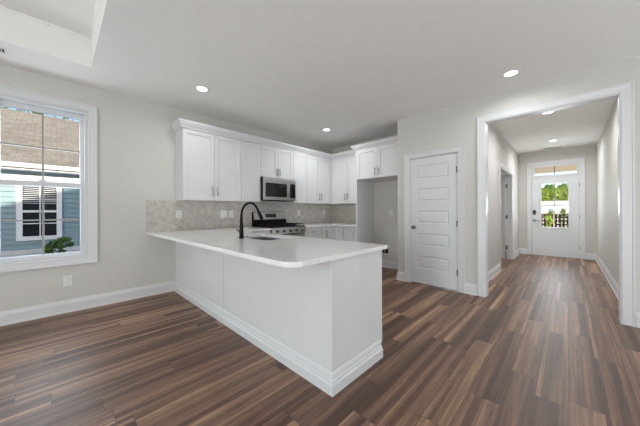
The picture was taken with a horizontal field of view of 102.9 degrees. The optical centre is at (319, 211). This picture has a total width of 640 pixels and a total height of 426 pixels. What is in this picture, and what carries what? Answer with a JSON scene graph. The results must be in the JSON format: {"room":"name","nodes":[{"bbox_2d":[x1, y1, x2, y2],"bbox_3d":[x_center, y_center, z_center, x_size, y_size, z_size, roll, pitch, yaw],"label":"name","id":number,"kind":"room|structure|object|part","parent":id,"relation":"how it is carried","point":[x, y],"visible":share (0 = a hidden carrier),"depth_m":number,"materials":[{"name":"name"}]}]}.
{"room":"kitchen","nodes":[
{"label":"kitchen","id":0,"kind":"room"},
{"bbox_2d":[0,64,331,311],"bbox_3d":[-2.797,-0.191,3.332,0.150,2.770,8.990,0,0,44],"label":"wall","id":1,"kind":"structure","parent":0,"point":[136,157],"depth_m":3.38,"materials":[{"name":"paint"}]},
{"bbox_2d":[0,85,97,272],"bbox_3d":[-3.175,-0.337,2.924,0.176,1.951,0.932,0,0,44],"label":"window","id":2,"kind":"structure","parent":1,"relation":"in","point":[25,100],"depth_m":3.05,"materials":[{"name":"paint"}]},
{"bbox_3d":[-3.193,-0.737,2.940,0.030,0.915,0.696,0,0,44],"label":"sash","id":3,"kind":"part","parent":2,"relation":"part of","materials":[{"name":"plastic"}]},
{"bbox_3d":[-3.165,0.092,2.916,0.030,0.866,0.696,0,0,44],"label":"sash","id":4,"kind":"part","parent":2,"relation":"part of","materials":[{"name":"plastic"}]},
{"bbox_2d":[63,275,72,286],"bbox_3d":[-2.983,0.822,3.020,0.010,0.125,0.080,0,0,44],"label":"wall outlet","id":5,"kind":"object","parent":1,"relation":"attached to","point":[67,280],"visible":1,"depth_m":3.02,"materials":[{"name":"plastic"}]},
{"bbox_2d":[0,280,175,326],"bbox_3d":[-3.963,1.125,1.999,0.024,0.148,5.143,0,0,44],"label":"baseboard","id":6,"kind":"structure","parent":1,"relation":"attached to","point":[8,317],"depth_m":3.08,"materials":[{"name":"paint"}]},
{"bbox_2d":[175,128,240,201],"bbox_3d":[-1.742,-0.679,4.054,0.361,1.033,0.897,0,0,44],"label":"upper cabinet","id":7,"kind":"object","parent":1,"relation":"attached to","point":[208,166],"visible":1,"depth_m":3.88,"materials":[{"name":"paint"}]},
{"bbox_3d":[-1.798,-0.675,3.796,0.019,1.017,0.445,0,0,44],"label":"door","id":8,"kind":"part","parent":7,"relation":"part of","materials":[{"name":"paint"}]},
{"bbox_3d":[-1.485,-0.676,4.118,0.019,1.017,0.443,0,0,44],"label":"door","id":9,"kind":"part","parent":7,"relation":"part of","materials":[{"name":"paint"}]},
{"bbox_2d":[170,118,360,158],"bbox_3d":[-0.675,-1.250,4.566,3.360,0.100,0.866,0,0,-40],"label":"crown molding","id":10,"kind":"structure","parent":7,"relation":"attached to","point":[179,123],"depth_m":4.35,"materials":[{"name":"paint"}]},
{"bbox_2d":[240,140,259,201],"bbox_3d":[-1.308,-0.681,4.524,0.329,1.033,0.375,0,0,44],"label":"upper cabinet","id":11,"kind":"object","parent":1,"relation":"attached to","point":[250,152],"visible":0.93,"depth_m":4.41,"materials":[{"name":"paint"}]},
{"bbox_2d":[146,200,355,231],"bbox_3d":[-0.642,0.060,4.592,1.186,0.454,3.942,0,0,44],"label":"backsplash","id":12,"kind":"structure","parent":1,"relation":"attached to","point":[161,214],"depth_m":4.40,"materials":[{"name":"tile"}]},
{"bbox_2d":[176,210,181,217],"bbox_3d":[-2.145,0.046,3.874,0.010,0.120,0.085,0,0,44],"label":"wall outlet","id":13,"kind":"object","parent":12,"relation":"attached to","point":[178,212],"visible":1,"depth_m":3.88,"materials":[{"name":"plastic"}]},
{"bbox_2d":[220,211,226,217],"bbox_3d":[-1.654,0.047,4.380,0.010,0.120,0.115,0,0,44],"label":"light switch","id":14,"kind":"object","parent":12,"relation":"attached to","point":[223,214],"visible":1,"depth_m":4.38,"materials":[{"name":"plastic"}]},
{"bbox_2d":[260,144,292,179],"bbox_3d":[-0.900,-0.909,4.922,0.361,0.580,0.761,0,0,44],"label":"upper cabinet","id":15,"kind":"object","parent":1,"relation":"attached to","point":[274,162],"visible":0.8,"depth_m":4.78,"materials":[{"name":"paint"}]},
{"bbox_3d":[-0.933,-0.905,4.689,0.019,0.564,0.376,0,0,44],"label":"door","id":16,"kind":"part","parent":15,"relation":"part of","materials":[{"name":"paint"}]},
{"bbox_2d":[260,176,295,201],"bbox_3d":[-0.862,-0.408,4.887,0.440,0.417,0.756,0,0,44],"label":"microwave","id":17,"kind":"object","parent":15,"relation":"attached to","point":[271,189],"visible":0.94,"depth_m":4.71,"materials":[{"name":"silver metal"}]},
{"bbox_3d":[-0.796,-0.378,4.712,0.012,0.344,0.592,0,0,44],"label":"door","id":18,"kind":"part","parent":17,"relation":"part of","materials":[{"name":"silver metal"}]},
{"bbox_3d":[-0.534,-0.379,4.983,0.011,0.344,0.158,0,0,44],"label":"control panel","id":19,"kind":"part","parent":17,"relation":"part of","materials":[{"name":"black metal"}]},
{"bbox_3d":[-0.668,-0.906,4.962,0.019,0.564,0.376,0,0,44],"label":"door","id":20,"kind":"part","parent":15,"relation":"part of","materials":[{"name":"paint"}]},
{"bbox_2d":[284,151,306,203],"bbox_3d":[-0.513,-0.685,5.343,0.329,1.033,0.375,0,0,44],"label":"upper cabinet","id":21,"kind":"object","parent":1,"relation":"attached to","point":[299,159],"visible":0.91,"depth_m":5.24,"materials":[{"name":"paint"}]},
{"bbox_3d":[-0.402,-0.681,5.235,0.019,1.017,0.371,0,0,44],"label":"door","id":22,"kind":"part","parent":21,"relation":"part of","materials":[{"name":"paint"}]},
{"bbox_2d":[300,154,330,203],"bbox_3d":[0.031,-0.687,5.881,0.361,1.033,1.149,0,0,44],"label":"upper cabinet","id":23,"kind":"object","parent":1,"relation":"attached to","point":[318,168],"visible":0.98,"depth_m":5.60,"materials":[{"name":"paint"}]},
{"bbox_3d":[-0.139,-0.682,5.506,0.019,1.017,0.370,0,0,44],"label":"door","id":24,"kind":"part","parent":23,"relation":"part of","materials":[{"name":"paint"}]},
{"bbox_3d":[0.117,-0.683,5.770,0.019,1.017,0.355,0,0,44],"label":"door","id":25,"kind":"part","parent":23,"relation":"part of","materials":[{"name":"paint"}]},
{"bbox_2d":[0,254,639,425],"bbox_3d":[1.279,1.246,2.320,7.402,0.140,12.903,0,0,44],"label":"floor","id":26,"kind":"structure","parent":0,"point":[547,344],"depth_m":1.95,"materials":[{"name":"brown wood"}]},
{"bbox_2d":[252,230,269,232],"bbox_3d":[-1.289,0.755,4.304,0.653,0.864,0.676,0,0,44],"label":"base cabinet","id":27,"kind":"object","parent":26,"relation":"on","point":[267,231],"visible":0.09,"depth_m":4.25,"materials":[{"name":"paint"}]},
{"bbox_2d":[174,241,382,396],"bbox_3d":[-0.822,0.753,2.974,3.176,0.864,0.689,0,0,44],"label":"base cabinet","id":28,"kind":"object","parent":26,"relation":"on","point":[321,321],"visible":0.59,"depth_m":1.98,"materials":[{"name":"paint"}]},
{"bbox_3d":[-1.606,0.756,3.309,1.584,0.864,0.019,0,0,44],"label":"panel","id":29,"kind":"part","parent":28,"relation":"part of","materials":[{"name":"paint"}]},
{"bbox_2d":[147,227,387,267],"bbox_3d":[-0.725,0.304,3.082,3.168,0.032,1.646,0,0,44],"label":"countertop","id":30,"kind":"structure","parent":28,"relation":"on","point":[288,251],"depth_m":2.12,"materials":[{"name":"stone"}]},
{"bbox_2d":[236,202,262,238],"bbox_3d":[-0.768,0.091,2.817,0.102,0.394,0.297,0,0,44],"label":"faucet","id":31,"kind":"object","parent":30,"relation":"on","point":[241,231],"visible":1,"depth_m":2.71,"materials":[{"name":"black metal"}]},
{"bbox_2d":[251,237,277,239],"bbox_3d":[-0.625,0.412,2.858,0.664,0.183,0.394,0,0,44],"label":"sink","id":32,"kind":"object","parent":30,"relation":"in","point":[258,238],"visible":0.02,"depth_m":3.15,"materials":[{"name":"silver metal"}]},
{"bbox_3d":[-0.481,0.752,2.217,1.534,0.864,0.019,0,0,44],"label":"panel","id":33,"kind":"part","parent":28,"relation":"part of","materials":[{"name":"paint"}]},
{"bbox_3d":[0.288,0.748,1.895,0.019,0.864,0.627,0,0,44],"label":"panel","id":34,"kind":"part","parent":28,"relation":"part of","materials":[{"name":"paint"}]},
{"bbox_2d":[252,212,305,236],"bbox_3d":[-0.758,0.597,4.802,0.701,1.175,0.762,0,0,44],"label":"range","id":35,"kind":"object","parent":26,"relation":"on","point":[276,221],"visible":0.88,"depth_m":4.78,"materials":[{"name":"silver metal"}]},
{"bbox_2d":[254,225,304,227],"bbox_3d":[-0.751,0.277,4.794,0.575,0.016,0.762,0,0,44],"label":"cooktop","id":36,"kind":"object","parent":35,"relation":"in","point":[261,226],"depth_m":4.64,"materials":[{"name":"black metal"}]},
{"bbox_3d":[-0.551,0.347,4.600,0.058,0.124,0.762,0,0,44],"label":"control panel","id":37,"kind":"part","parent":35,"relation":"part of","materials":[{"name":"silver metal"}]},
{"bbox_3d":[-0.558,0.697,4.608,0.033,0.555,0.758,0,0,44],"label":"oven door","id":38,"kind":"part","parent":35,"relation":"part of","materials":[{"name":"silver metal"}]},
{"bbox_2d":[304,227,322,238],"bbox_3d":[-0.331,0.751,5.291,0.653,0.864,0.522,0,0,44],"label":"base cabinet","id":39,"kind":"object","parent":26,"relation":"on","point":[314,232],"visible":0.23,"depth_m":5.12,"materials":[{"name":"paint"}]},
{"bbox_3d":[-0.127,0.635,5.093,0.019,0.285,0.513,0,0,44],"label":"drawer","id":40,"kind":"part","parent":39,"relation":"part of","materials":[{"name":"paint"}]},
{"bbox_2d":[323,226,343,240],"bbox_3d":[0.273,0.748,5.761,0.866,0.864,0.992,0,0,44],"label":"base cabinet","id":41,"kind":"object","parent":26,"relation":"on","point":[329,232],"visible":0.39,"depth_m":5.44,"materials":[{"name":"paint"}]},
{"bbox_2d":[296,223,355,227],"bbox_3d":[0.203,0.300,5.463,1.186,0.032,1.516,0,0,44],"label":"countertop","id":42,"kind":"structure","parent":41,"relation":"on","point":[314,224],"depth_m":5.46,"materials":[{"name":"stone"}]},
{"bbox_3d":[0.183,0.699,5.412,0.019,0.743,0.355,0,0,44],"label":"door","id":43,"kind":"part","parent":41,"relation":"part of","materials":[{"name":"paint"}]},
{"bbox_3d":[0.409,0.698,5.457,0.238,0.743,0.019,0,0,44],"label":"door","id":44,"kind":"part","parent":41,"relation":"part of","materials":[{"name":"paint"}]},
{"bbox_2d":[343,226,355,241],"bbox_3d":[0.813,0.746,5.468,0.317,0.864,0.661,0,0,44],"label":"base cabinet","id":45,"kind":"object","parent":26,"relation":"on","point":[349,233],"visible":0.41,"depth_m":5.27,"materials":[{"name":"paint"}]},
{"bbox_2d":[355,151,373,243],"bbox_3d":[0.949,-0.015,5.354,0.034,2.385,0.631,0,0,44],"label":"panel","id":46,"kind":"object","parent":26,"relation":"on","point":[364,189],"visible":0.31,"depth_m":5.30,"materials":[{"name":"paint"}]},
{"bbox_2d":[0,0,639,153],"bbox_3d":[1.268,-1.744,2.213,7.552,0.360,13.053,0,0,44],"label":"ceiling","id":47,"kind":"structure","parent":0,"point":[292,69],"depth_m":2.55,"materials":[{"name":"paint"}]},
{"bbox_2d":[0,46,8,54],"bbox_3d":[-3.135,-1.541,2.348,0.140,0.008,0.335,0,0,44],"label":"ceiling vent","id":48,"kind":"object","parent":47,"relation":"in","point":[3,50],"visible":1,"depth_m":2.45,"materials":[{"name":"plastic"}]},
{"bbox_2d":[0,0,98,40],"bbox_3d":[-1.525,-1.852,-0.645,6.080,0.020,3.562,0,0,44],"label":"trim","id":49,"kind":"structure","parent":47,"relation":"attached to","point":[97,1],"depth_m":2.48,"materials":[{"name":"paint"}]},
{"bbox_2d":[195,85,208,91],"bbox_3d":[-1.491,-1.548,3.226,0.170,0.007,0.170,0,0,44],"label":"recessed light","id":50,"kind":"object","parent":47,"relation":"in","point":[201,88],"visible":1,"depth_m":3.22,"materials":[{"name":"plastic"}]},
{"bbox_2d":[502,69,519,76],"bbox_3d":[2.165,-1.564,2.894,0.170,0.007,0.170,0,0,44],"label":"recessed light","id":51,"kind":"object","parent":47,"relation":"in","point":[512,72],"visible":1,"depth_m":2.89,"materials":[{"name":"plastic"}]},
{"bbox_2d":[332,134,397,261],"bbox_3d":[1.164,-0.208,5.669,2.282,2.770,0.120,0,0,44],"label":"wall","id":52,"kind":"structure","parent":0,"point":[385,192],"depth_m":5.37,"materials":[{"name":"paint"}]},
{"bbox_2d":[331,155,355,203],"bbox_3d":[0.691,-0.690,5.748,0.874,1.033,0.421,0,0,44],"label":"upper cabinet","id":53,"kind":"object","parent":52,"relation":"attached to","point":[343,183],"visible":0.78,"depth_m":5.68,"materials":[{"name":"paint"}]},
{"bbox_3d":[0.444,-0.685,5.752,0.394,1.017,0.019,0,0,44],"label":"door","id":54,"kind":"part","parent":53,"relation":"part of","materials":[{"name":"paint"}]},
{"bbox_3d":[0.732,-0.686,5.472,0.400,1.017,0.019,0,0,44],"label":"door","id":55,"kind":"part","parent":53,"relation":"part of","materials":[{"name":"paint"}]},
{"bbox_2d":[357,143,397,181],"bbox_3d":[1.281,-0.921,5.004,0.932,0.575,0.666,0,0,44],"label":"upper cabinet","id":56,"kind":"object","parent":52,"relation":"attached to","point":[377,164],"visible":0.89,"depth_m":4.79,"materials":[{"name":"paint"}]},
{"bbox_3d":[0.911,-0.920,4.956,0.458,0.567,0.019,0,0,44],"label":"door","id":57,"kind":"part","parent":56,"relation":"part of","materials":[{"name":"paint"}]},
{"bbox_2d":[351,136,397,150],"bbox_3d":[1.074,-1.258,4.866,1.037,0.100,0.231,0,0,44],"label":"crown molding","id":58,"kind":"structure","parent":56,"relation":"on","point":[392,140],"depth_m":4.76,"materials":[{"name":"paint"}]},
{"bbox_3d":[1.244,-0.921,4.633,0.460,0.567,0.019,0,0,44],"label":"door","id":59,"kind":"part","parent":56,"relation":"part of","materials":[{"name":"paint"}]},
{"bbox_2d":[382,246,388,254],"bbox_3d":[1.365,0.816,5.360,0.180,0.180,0.049,0,0,44],"label":"water valve box","id":60,"kind":"object","parent":52,"relation":"attached to","point":[385,251],"visible":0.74,"depth_m":5.35,"materials":[{"name":"plastic"}]},
{"bbox_2d":[488,124,518,270],"bbox_3d":[3.813,-0.220,5.407,0.120,2.770,4.673,0,0,44],"label":"wall","id":61,"kind":"structure","parent":0,"point":[499,148],"depth_m":4.84,"materials":[{"name":"paint"}]},
{"bbox_2d":[488,263,500,281],"bbox_3d":[2.919,1.095,4.375,0.024,0.148,1.785,0,0,44],"label":"baseboard","id":62,"kind":"structure","parent":61,"relation":"attached to","point":[493,272],"depth_m":4.57,"materials":[{"name":"paint"}]},
{"bbox_2d":[499,162,513,269],"bbox_3d":[3.819,0.101,5.930,0.894,2.129,1.698,0,0,44],"label":"door","id":63,"kind":"structure","parent":61,"relation":"in","point":[506,232],"depth_m":6.22,"materials":[{"name":"paint"}]},
{"bbox_2d":[514,248,526,257],"bbox_3d":[5.168,1.085,6.583,0.179,0.148,1.105,0,0,44],"label":"baseboard","id":64,"kind":"structure","parent":61,"relation":"attached to","point":[518,251],"depth_m":6.93,"materials":[{"name":"paint"}]},
{"bbox_2d":[397,55,639,318],"bbox_3d":[3.206,-0.217,2.655,5.093,2.770,0.123,0,0,44],"label":"wall","id":65,"kind":"structure","parent":0,"point":[454,125],"depth_m":3.57,"materials":[{"name":"paint"}]},
{"bbox_2d":[382,260,403,280],"bbox_3d":[1.303,1.102,4.922,1.070,0.148,0.767,0,0,44],"label":"baseboard","id":66,"kind":"structure","parent":65,"relation":"attached to","point":[385,263],"depth_m":5.22,"materials":[{"name":"paint"}]},
{"bbox_2d":[404,144,464,292],"bbox_3d":[1.776,0.110,4.005,0.903,2.129,0.180,0,0,44],"label":"door","id":67,"kind":"structure","parent":65,"relation":"in","point":[434,211],"depth_m":3.96,"materials":[{"name":"paint"}]},
{"bbox_2d":[464,283,477,295],"bbox_3d":[2.127,1.099,3.604,0.166,0.148,0.024,0,0,44],"label":"baseboard","id":68,"kind":"structure","parent":65,"relation":"attached to","point":[472,289],"depth_m":3.59,"materials":[{"name":"paint"}]},
{"bbox_2d":[477,81,635,326],"bbox_3d":[2.734,-0.071,3.113,1.384,2.482,0.175,0,0,44],"label":"trim","id":69,"kind":"structure","parent":65,"relation":"attached to","point":[625,92],"depth_m":2.67,"materials":[{"name":"paint"}]},
{"bbox_2d":[636,312,639,327],"bbox_3d":[4.089,1.090,1.702,2.507,0.148,0.024,0,0,44],"label":"baseboard","id":70,"kind":"structure","parent":65,"relation":"attached to","point":[637,313],"depth_m":2.56,"materials":[{"name":"paint"}]},
{"bbox_2d":[501,144,596,253],"bbox_3d":[5.152,-0.226,7.454,4.216,2.770,0.130,0,0,44],"label":"wall","id":71,"kind":"structure","parent":0,"point":[589,152],"depth_m":6.22,"materials":[{"name":"paint"}]},
{"bbox_2d":[527,157,585,258],"bbox_3d":[6.043,-0.074,6.572,1.090,2.459,0.196,0,0,44],"label":"door","id":72,"kind":"structure","parent":71,"relation":"in","point":[569,242],"depth_m":6.50,"materials":[{"name":"paint"}]},
{"bbox_2d":[597,98,617,283],"bbox_3d":[4.949,-0.225,4.304,0.120,2.770,4.673,0,0,44],"label":"wall","id":73,"kind":"structure","parent":0,"point":[607,144],"depth_m":4.28,"materials":[{"name":"paint"}]},
{"bbox_2d":[586,253,617,298],"bbox_3d":[4.872,1.087,4.439,0.186,0.148,4.596,0,0,44],"label":"baseboard","id":74,"kind":"structure","parent":73,"relation":"attached to","point":[589,256],"depth_m":4.53,"materials":[{"name":"paint"}]},
{"label":"outside","id":75,"kind":"structure","parent":0,"visible":0},
{"bbox_2d":[0,212,567,256],"bbox_3d":[24.374,0.837,25.122,140.000,0.920,150.000,0,0,44],"label":"ground","id":76,"kind":"structure","parent":75,"point":[541,212],"depth_m":26.93,"materials":[{"name":"beige concrete"}]},
{"bbox_2d":[0,250,79,257],"bbox_3d":[-6.138,1.375,5.960,7.320,0.065,18.000,0,0,44],"label":"path","id":77,"kind":"structure","parent":76,"relation":"on","point":[75,250],"depth_m":8.00,"materials":[{"name":"concrete"}]},
{"bbox_2d":[44,236,74,253],"bbox_3d":[-8.057,1.066,7.873,0.637,0.589,0.738,0,0,44],"label":"shrub","id":78,"kind":"object","parent":77,"relation":"on","point":[49,248],"visible":0.97,"depth_m":7.78,"materials":[{"name":"green plant"}]},
{"bbox_2d":[0,107,79,255],"bbox_3d":[-14.079,-1.701,12.258,13.730,6.154,16.800,0,0,44],"label":"neighbor house","id":79,"kind":"structure","parent":76,"relation":"on","point":[16,127],"depth_m":8.48,"materials":[{"name":"blue"}]},
{"bbox_3d":[-9.065,-0.002,8.267,0.002,1.595,0.744,0,0,44],"label":"pane","id":80,"kind":"part","parent":79,"relation":"part of","materials":[{"name":"black glass"}]},
{"bbox_2d":[23,188,55,203],"bbox_3d":[-9.066,-0.498,8.266,0.001,0.497,0.724,0,0,44],"label":"blind","id":81,"kind":"object","parent":79,"relation":"hanging from","point":[30,195],"depth_m":8.24,"materials":[{"name":"white plastic"}]},
{"bbox_2d":[541,188,550,200],"bbox_3d":[59.181,-3.059,68.009,3.633,6.781,3.475,0,0,44],"label":"tree","id":82,"kind":"object","parent":76,"relation":"on","point":[544,192],"visible":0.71,"depth_m":67.11,"materials":[{"name":"green plant"}]},
{"bbox_2d":[544,184,551,199],"bbox_3d":[65.708,-3.805,74.133,3.143,8.216,3.532,0,0,44],"label":"tree","id":83,"kind":"object","parent":76,"relation":"on","point":[547,185],"visible":0.16,"depth_m":73.62,"materials":[{"name":"green plant"}]},
{"bbox_2d":[541,201,567,211],"bbox_3d":[57.909,-1.117,62.512,15.000,2.900,8.000,0,0,44],"label":"house","id":84,"kind":"structure","parent":76,"relation":"on","point":[545,205],"depth_m":60.67,"materials":[{"name":"white"}]},
{"bbox_2d":[549,187,563,200],"bbox_3d":[62.655,-3.028,67.891,3.476,6.690,3.655,0,0,44],"label":"tree","id":85,"kind":"object","parent":76,"relation":"on","point":[558,194],"visible":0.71,"depth_m":67.19,"materials":[{"name":"green plant"}]},
{"bbox_2d":[559,186,567,200],"bbox_3d":[66.121,-3.324,68.200,3.334,7.250,3.004,0,0,44],"label":"tree","id":86,"kind":"object","parent":76,"relation":"on","point":[564,189],"visible":0.48,"depth_m":68.06,"materials":[{"name":"green plant"}]},
{"bbox_3d":[7.067,1.246,7.711,6.600,0.130,2.897,0,0,44],"label":"floor","id":87,"kind":"structure","parent":76,"relation":"on","visible":0},
{"bbox_2d":[541,214,552,226],"bbox_3d":[7.038,0.634,7.971,0.380,1.094,0.400,0,0,44],"label":"porch chair","id":88,"kind":"object","parent":87,"relation":"on","point":[542,215],"visible":0.2,"depth_m":7.83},
{"bbox_2d":[545,209,553,226],"bbox_3d":[6.724,0.547,7.482,0.300,1.271,0.300,0,0,44],"label":"plant","id":89,"kind":"object","parent":87,"relation":"on","point":[548,217],"visible":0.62,"depth_m":7.48,"materials":[{"name":"green plant"}]},
{"bbox_2d":[555,214,567,226],"bbox_3d":[7.336,0.632,7.682,0.380,1.094,0.400,0,0,44],"label":"porch chair","id":90,"kind":"object","parent":87,"relation":"on","point":[556,215],"visible":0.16,"depth_m":7.57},
{"bbox_2d":[558,207,567,226],"bbox_3d":[7.830,0.525,8.220,0.300,1.305,0.300,0,0,44],"label":"plant","id":91,"kind":"object","parent":87,"relation":"on","point":[562,209],"visible":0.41,"depth_m":8.19,"materials":[{"name":"green plant"}]},
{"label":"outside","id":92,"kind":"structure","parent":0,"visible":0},
{"bbox_2d":[534,164,576,173],"bbox_3d":[7.265,-1.435,7.926,7.000,0.070,3.497,0,0,44],"label":"ceiling","id":93,"kind":"structure","parent":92,"point":[563,168],"depth_m":8.55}
]}

